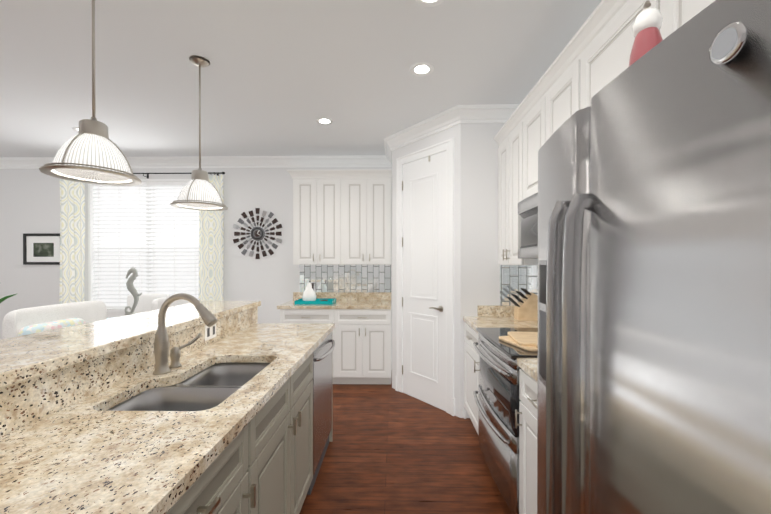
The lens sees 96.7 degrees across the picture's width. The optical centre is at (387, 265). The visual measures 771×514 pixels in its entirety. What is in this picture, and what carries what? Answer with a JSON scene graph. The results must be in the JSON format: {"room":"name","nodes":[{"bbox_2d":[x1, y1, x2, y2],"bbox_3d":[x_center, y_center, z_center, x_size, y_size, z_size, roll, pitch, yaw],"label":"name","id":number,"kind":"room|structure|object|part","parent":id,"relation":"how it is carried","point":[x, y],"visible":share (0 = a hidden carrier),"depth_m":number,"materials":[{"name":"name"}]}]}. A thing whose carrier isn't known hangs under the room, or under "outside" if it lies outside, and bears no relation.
{"room":"kitchen","nodes":[
{"label":"kitchen","id":0,"kind":"room"},
{"bbox_2d":[0,167,391,339],"bbox_3d":[-2.116,-0.018,4.580,6.910,2.770,0.150,0,0,1],"label":"wall","id":1,"kind":"structure","parent":0,"point":[29,200],"depth_m":4.50,"materials":[{"name":"white paint"}]},
{"bbox_2d":[23,233,59,264],"bbox_3d":[-4.557,-0.213,4.536,0.530,0.411,0.022,0,0,1],"label":"picture frame","id":2,"kind":"object","parent":1,"relation":"attached to","point":[41,248],"visible":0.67,"depth_m":4.54,"materials":[{"name":"black"}]},
{"bbox_2d":[59,172,224,303],"bbox_3d":[-3.183,0.071,4.466,2.180,2.553,0.116,0,0,1],"label":"curtain","id":3,"kind":"object","parent":1,"relation":"attached to","point":[72,243],"visible":0.58,"depth_m":4.44,"materials":[{"name":"beige fabric"}]},
{"bbox_3d":[-3.165,-1.174,4.466,2.145,0.063,0.102,0,0,1],"label":"curtain rod","id":4,"kind":"part","parent":3,"relation":"part of","materials":[{"name":"black metal"}]},
{"bbox_2d":[88,179,198,316],"bbox_3d":[-3.191,-0.273,4.593,1.740,1.920,0.200,0,0,1],"label":"window blinds","id":5,"kind":"structure","parent":1,"relation":"in","point":[147,231],"depth_m":4.57,"materials":[{"name":"white plastic"}]},
{"bbox_2d":[233,208,281,258],"bbox_3d":[-1.702,-0.412,4.480,0.653,0.668,0.030,0,0,1],"label":"clock","id":6,"kind":"object","parent":1,"relation":"attached to","point":[257,233],"visible":1,"depth_m":4.48,"materials":[{"name":"grey metal"}]},
{"bbox_2d":[289,169,348,264],"bbox_3d":[-0.815,-0.577,4.308,0.672,1.141,0.338,0,0,1],"label":"upper cabinet","id":7,"kind":"object","parent":1,"relation":"attached to","point":[342,236],"depth_m":4.14,"materials":[{"name":"white wood"}]},
{"bbox_2d":[293,293,390,300],"bbox_3d":[-0.596,0.403,4.466,1.284,0.099,0.022,0,0,1],"label":"backsplash","id":8,"kind":"structure","parent":1,"relation":"attached to","point":[339,296],"depth_m":4.45,"materials":[{"name":"beige stone"}]},
{"bbox_2d":[349,169,391,264],"bbox_3d":[-0.289,-0.577,4.298,0.673,1.141,0.338,0,0,1],"label":"upper cabinet","id":9,"kind":"object","parent":1,"relation":"attached to","point":[370,190],"depth_m":4.13,"materials":[{"name":"white wood"}]},
{"bbox_2d":[0,0,601,156],"bbox_3d":[-2.186,-1.434,0.649,7.310,0.100,8.100,0,0,1],"label":"ceiling","id":10,"kind":"structure","parent":0,"point":[279,77],"depth_m":2.41,"materials":[{"name":"white paint"}]},
{"bbox_2d":[39,0,141,185],"bbox_3d":[-1.315,-0.890,1.532,0.348,0.995,0.348,0,0,1],"label":"pendant light","id":11,"kind":"object","parent":10,"relation":"hanging from","point":[90,153],"visible":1,"depth_m":1.49,"materials":[{"name":"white glass"}]},
{"bbox_3d":[-1.315,-0.486,1.533,0.280,0.175,0.280,0,0,1],"label":"lamp shade","id":12,"kind":"part","parent":11,"relation":"part of","materials":[{"name":"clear glass"}]},
{"bbox_2d":[170,55,227,210],"bbox_3d":[-1.280,-0.894,2.336,0.348,0.995,0.348,0,0,1],"label":"pendant light","id":13,"kind":"object","parent":10,"relation":"hanging from","point":[199,191],"visible":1,"depth_m":2.29,"materials":[{"name":"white glass"}]},
{"bbox_3d":[-1.280,-0.490,2.338,0.280,0.175,0.280,0,0,1],"label":"lamp shade","id":14,"kind":"part","parent":13,"relation":"part of","materials":[{"name":"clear glass"}]},
{"bbox_2d":[0,104,519,168],"bbox_3d":[-2.186,-1.322,0.650,6.910,0.125,7.700,0,0,1],"label":"crown molding","id":15,"kind":"structure","parent":10,"relation":"attached to","point":[459,114],"depth_m":4.42,"materials":[{"name":"white wood"}]},
{"bbox_2d":[316,117,332,124],"bbox_3d":[-0.613,-1.393,3.322,0.171,0.006,0.171,0,0,-23],"label":"recessed light","id":16,"kind":"object","parent":10,"relation":"in","point":[322,120],"depth_m":3.32,"materials":[{"name":"white"}]},
{"bbox_2d":[410,62,433,75],"bbox_3d":[0.242,-1.389,2.437,0.171,0.006,0.171,0,0,-38],"label":"recessed light","id":17,"kind":"object","parent":10,"relation":"in","point":[422,69],"depth_m":2.43,"materials":[{"name":"white"}]},
{"bbox_2d":[415,0,443,6],"bbox_3d":[0.220,-1.386,1.757,0.171,0.006,0.171,0,0,-38],"label":"recessed light","id":18,"kind":"object","parent":10,"relation":"in","point":[425,3],"depth_m":1.81,"materials":[{"name":"white"}]},
{"bbox_2d":[299,375,512,513],"bbox_3d":[-2.186,1.436,0.663,7.310,0.100,8.100,0,0,1],"label":"floor","id":19,"kind":"structure","parent":0,"point":[390,450],"depth_m":2.39,"materials":[{"name":"brown wood"}]},
{"bbox_2d":[0,294,15,302],"bbox_3d":[-3.964,0.779,3.054,1.057,1.191,1.044,0,0,1],"label":"palm plant","id":20,"kind":"object","parent":19,"relation":"on","point":[4,298],"visible":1,"depth_m":3.35,"materials":[{"name":"green plant"}]},
{"bbox_2d":[2,301,106,338],"bbox_3d":[-1.730,0.805,1.972,0.484,1.151,0.577,0,0,1],"label":"bar stool","id":21,"kind":"object","parent":19,"relation":"on","point":[24,321],"visible":0.25,"depth_m":1.89,"materials":[{"name":"fabric"}]},
{"bbox_2d":[18,318,84,335],"bbox_3d":[-1.809,0.471,1.862,0.100,0.333,0.320,0,0,1],"label":"pillow","id":22,"kind":"object","parent":21,"relation":"on","point":[41,327],"depth_m":1.79,"materials":[{"name":"white fabric"}]},
{"bbox_2d":[127,294,169,312],"bbox_3d":[-3.029,0.869,4.153,0.520,1.000,0.575,0,0,1],"label":"chair","id":23,"kind":"object","parent":19,"relation":"on","point":[144,302],"visible":0.17,"depth_m":4.37,"materials":[{"name":"fabric"}]},
{"bbox_2d":[0,305,334,513],"bbox_3d":[-0.799,0.859,0.866,0.796,1.052,3.660,0,0,1],"label":"kitchen island","id":24,"kind":"object","parent":19,"relation":"on","point":[195,406],"depth_m":1.12,"materials":[{"name":"beige stone"}]},
{"bbox_2d":[0,301,259,384],"bbox_3d":[-1.279,0.312,0.874,0.475,0.040,3.724,0,0,1],"label":"island countertop","id":25,"kind":"structure","parent":24,"relation":"on","point":[20,356],"depth_m":1.30,"materials":[{"name":"beige stone"}]},
{"bbox_2d":[106,362,269,410],"bbox_3d":[-0.769,0.599,1.439,0.479,0.186,0.734,0,0,1],"label":"sink","id":26,"kind":"object","parent":24,"relation":"in","point":[205,388],"depth_m":1.41,"materials":[{"name":"silver metal"}]},
{"bbox_2d":[205,324,215,340],"bbox_3d":[-1.042,0.389,2.018,0.006,0.090,0.120,0,0,1],"label":"outlet","id":27,"kind":"object","parent":24,"relation":"attached to","point":[210,332],"depth_m":2.01,"materials":[{"name":"white plastic"}]},
{"bbox_2d":[307,332,334,494],"bbox_3d":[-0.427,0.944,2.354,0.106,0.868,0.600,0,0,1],"label":"dishwasher","id":28,"kind":"object","parent":24,"relation":"in","point":[322,355],"depth_m":2.27,"materials":[{"name":"silver metal"}]},
{"bbox_2d":[151,297,189,310],"bbox_3d":[-2.046,0.852,3.558,0.575,1.040,0.520,0,0,1],"label":"chair","id":29,"kind":"object","parent":19,"relation":"on","point":[156,304],"visible":0.12,"depth_m":3.44,"materials":[{"name":"fabric"}]},
{"bbox_2d":[280,309,340,383],"bbox_3d":[-0.874,0.932,4.171,0.687,0.875,0.628,0,0,1],"label":"base cabinet","id":30,"kind":"object","parent":19,"relation":"on","point":[286,315],"depth_m":3.86,"materials":[{"name":"white wood"}]},
{"bbox_2d":[341,309,391,383],"bbox_3d":[-0.311,0.932,4.161,0.710,0.875,0.628,0,0,1],"label":"base cabinet","id":31,"kind":"object","parent":19,"relation":"on","point":[366,334],"depth_m":3.85,"materials":[{"name":"white wood"}]},
{"bbox_2d":[277,301,391,308],"bbox_3d":[-0.602,0.474,4.159,1.284,0.040,0.637,0,0,1],"label":"countertop","id":32,"kind":"structure","parent":31,"relation":"on","point":[338,304],"depth_m":3.87,"materials":[{"name":"beige stone"}]},
{"bbox_2d":[294,281,335,303],"bbox_3d":[-0.859,0.318,4.104,0.440,0.271,0.280,0,0,1],"label":"decorative tray","id":33,"kind":"object","parent":32,"relation":"on","point":[309,296],"visible":1,"depth_m":4.04,"materials":[{"name":"teal paint"}]},
{"bbox_2d":[463,320,478,432],"bbox_3d":[0.991,0.939,2.780,0.628,0.875,0.583,0,0,1],"label":"base cabinet","id":34,"kind":"object","parent":19,"relation":"on","point":[471,357],"depth_m":2.79,"materials":[{"name":"white wood"}]},
{"bbox_2d":[463,316,537,331],"bbox_3d":[0.986,0.480,2.777,0.637,0.040,0.584,0,0,1],"label":"countertop","id":35,"kind":"structure","parent":34,"relation":"on","point":[475,321],"depth_m":2.75,"materials":[{"name":"beige stone"}]},
{"bbox_2d":[507,288,537,320],"bbox_3d":[1.136,0.326,2.879,0.246,0.265,0.110,0,0,1],"label":"knife block","id":36,"kind":"object","parent":35,"relation":"on","point":[526,307],"visible":1,"depth_m":2.82,"materials":[{"name":"brown wood"}]},
{"bbox_2d":[473,328,537,513],"bbox_3d":[0.929,0.899,2.105,0.709,0.960,0.758,0,0,1],"label":"range","id":37,"kind":"object","parent":19,"relation":"on","point":[500,351],"visible":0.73,"depth_m":1.94,"materials":[{"name":"silver metal"}]},
{"bbox_2d":[515,364,537,513],"bbox_3d":[0.967,0.945,1.469,0.628,0.875,0.504,0,0,1],"label":"base cabinet","id":38,"kind":"object","parent":19,"relation":"on","point":[528,386],"depth_m":1.62,"materials":[{"name":"white wood"}]},
{"bbox_2d":[517,358,537,379],"bbox_3d":[0.963,0.486,1.467,0.637,0.040,0.505,0,0,1],"label":"countertop","id":39,"kind":"structure","parent":38,"relation":"on","point":[531,364],"depth_m":1.62,"materials":[{"name":"beige stone"}]},
{"bbox_2d":[537,0,770,513],"bbox_3d":[0.832,0.495,0.750,0.854,1.780,0.910,0,0,1],"label":"fridge","id":40,"kind":"object","parent":19,"relation":"on","point":[654,284],"visible":1,"depth_m":0.59,"materials":[{"name":"grey metal"}]},
{"bbox_2d":[629,1,662,65],"bbox_3d":[0.796,-0.653,0.828,0.273,0.511,0.290,0,0,1],"label":"figurine","id":41,"kind":"object","parent":40,"relation":"on","point":[647,24],"visible":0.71,"depth_m":0.91,"materials":[{"name":"red ceramic"}]},
{"bbox_2d":[392,123,504,417],"bbox_3d":[0.685,-0.014,3.765,1.280,2.770,1.380,0,0,1],"label":"wall","id":42,"kind":"structure","parent":0,"point":[476,264],"depth_m":3.07,"materials":[{"name":"white paint"}]},
{"bbox_2d":[395,138,454,415],"bbox_3d":[0.349,0.107,3.432,0.544,2.531,0.642,0,0,1],"label":"door","id":43,"kind":"structure","parent":42,"relation":"attached to","point":[424,279],"depth_m":3.39,"materials":[{"name":"white wood"}]},
{"bbox_2d":[477,304,514,315],"bbox_3d":[1.045,0.409,3.057,0.484,0.099,0.021,0,0,1],"label":"backsplash","id":44,"kind":"structure","parent":42,"relation":"attached to","point":[502,309],"depth_m":3.05,"materials":[{"name":"beige stone"}]},
{"bbox_2d":[495,104,537,267],"bbox_3d":[1.140,-0.569,2.734,0.328,1.141,0.653,0,0,1],"label":"upper cabinet","id":45,"kind":"object","parent":42,"relation":"attached to","point":[509,140],"depth_m":2.73,"materials":[{"name":"white wood"}]},
{"bbox_2d":[523,84,538,199],"bbox_3d":[1.131,-0.794,2.251,0.328,0.686,0.441,0,0,1],"label":"upper cabinet","id":46,"kind":"object","parent":0,"relation":"attached to","point":[531,105],"depth_m":2.32,"materials":[{"name":"white wood"}]},
{"bbox_2d":[518,192,537,258],"bbox_3d":[1.082,-0.246,2.097,0.419,0.400,0.754,0,0,1],"label":"microwave","id":47,"kind":"object","parent":46,"relation":"attached to","point":[527,227],"visible":0.27,"depth_m":2.25,"materials":[{"name":"silver metal"}]},
{"bbox_2d":[539,36,578,148],"bbox_3d":[1.126,-0.793,1.936,0.328,0.686,0.441,0,0,1],"label":"upper cabinet","id":48,"kind":"object","parent":0,"relation":"attached to","point":[558,90],"depth_m":1.91,"materials":[{"name":"white wood"}]},
{"bbox_2d":[579,0,670,109],"bbox_3d":[1.117,-0.563,1.459,0.328,1.141,0.646,0,0,1],"label":"upper cabinet","id":49,"kind":"object","parent":0,"relation":"attached to","point":[591,60],"depth_m":1.48,"materials":[{"name":"white wood"}]},
{"bbox_2d":[671,0,714,33],"bbox_3d":[1.108,-0.813,0.938,0.328,0.636,0.524,0,0,1],"label":"upper cabinet","id":50,"kind":"object","parent":0,"relation":"attached to","point":[682,11],"depth_m":1.10,"materials":[{"name":"white wood"}]},
{"bbox_3d":[-3.030,0.969,3.576,1.237,0.806,1.220,0,0,1],"label":"dining table","id":51,"kind":"object","parent":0,"visible":0},
{"bbox_2d":[125,268,141,315],"bbox_3d":[-2.926,0.314,3.941,0.206,0.610,0.070,0,0,1],"label":"statue","id":52,"kind":"object","parent":51,"relation":"on","point":[132,290],"visible":0.92,"depth_m":3.93,"materials":[{"name":"grey ceramic"}]}
]}

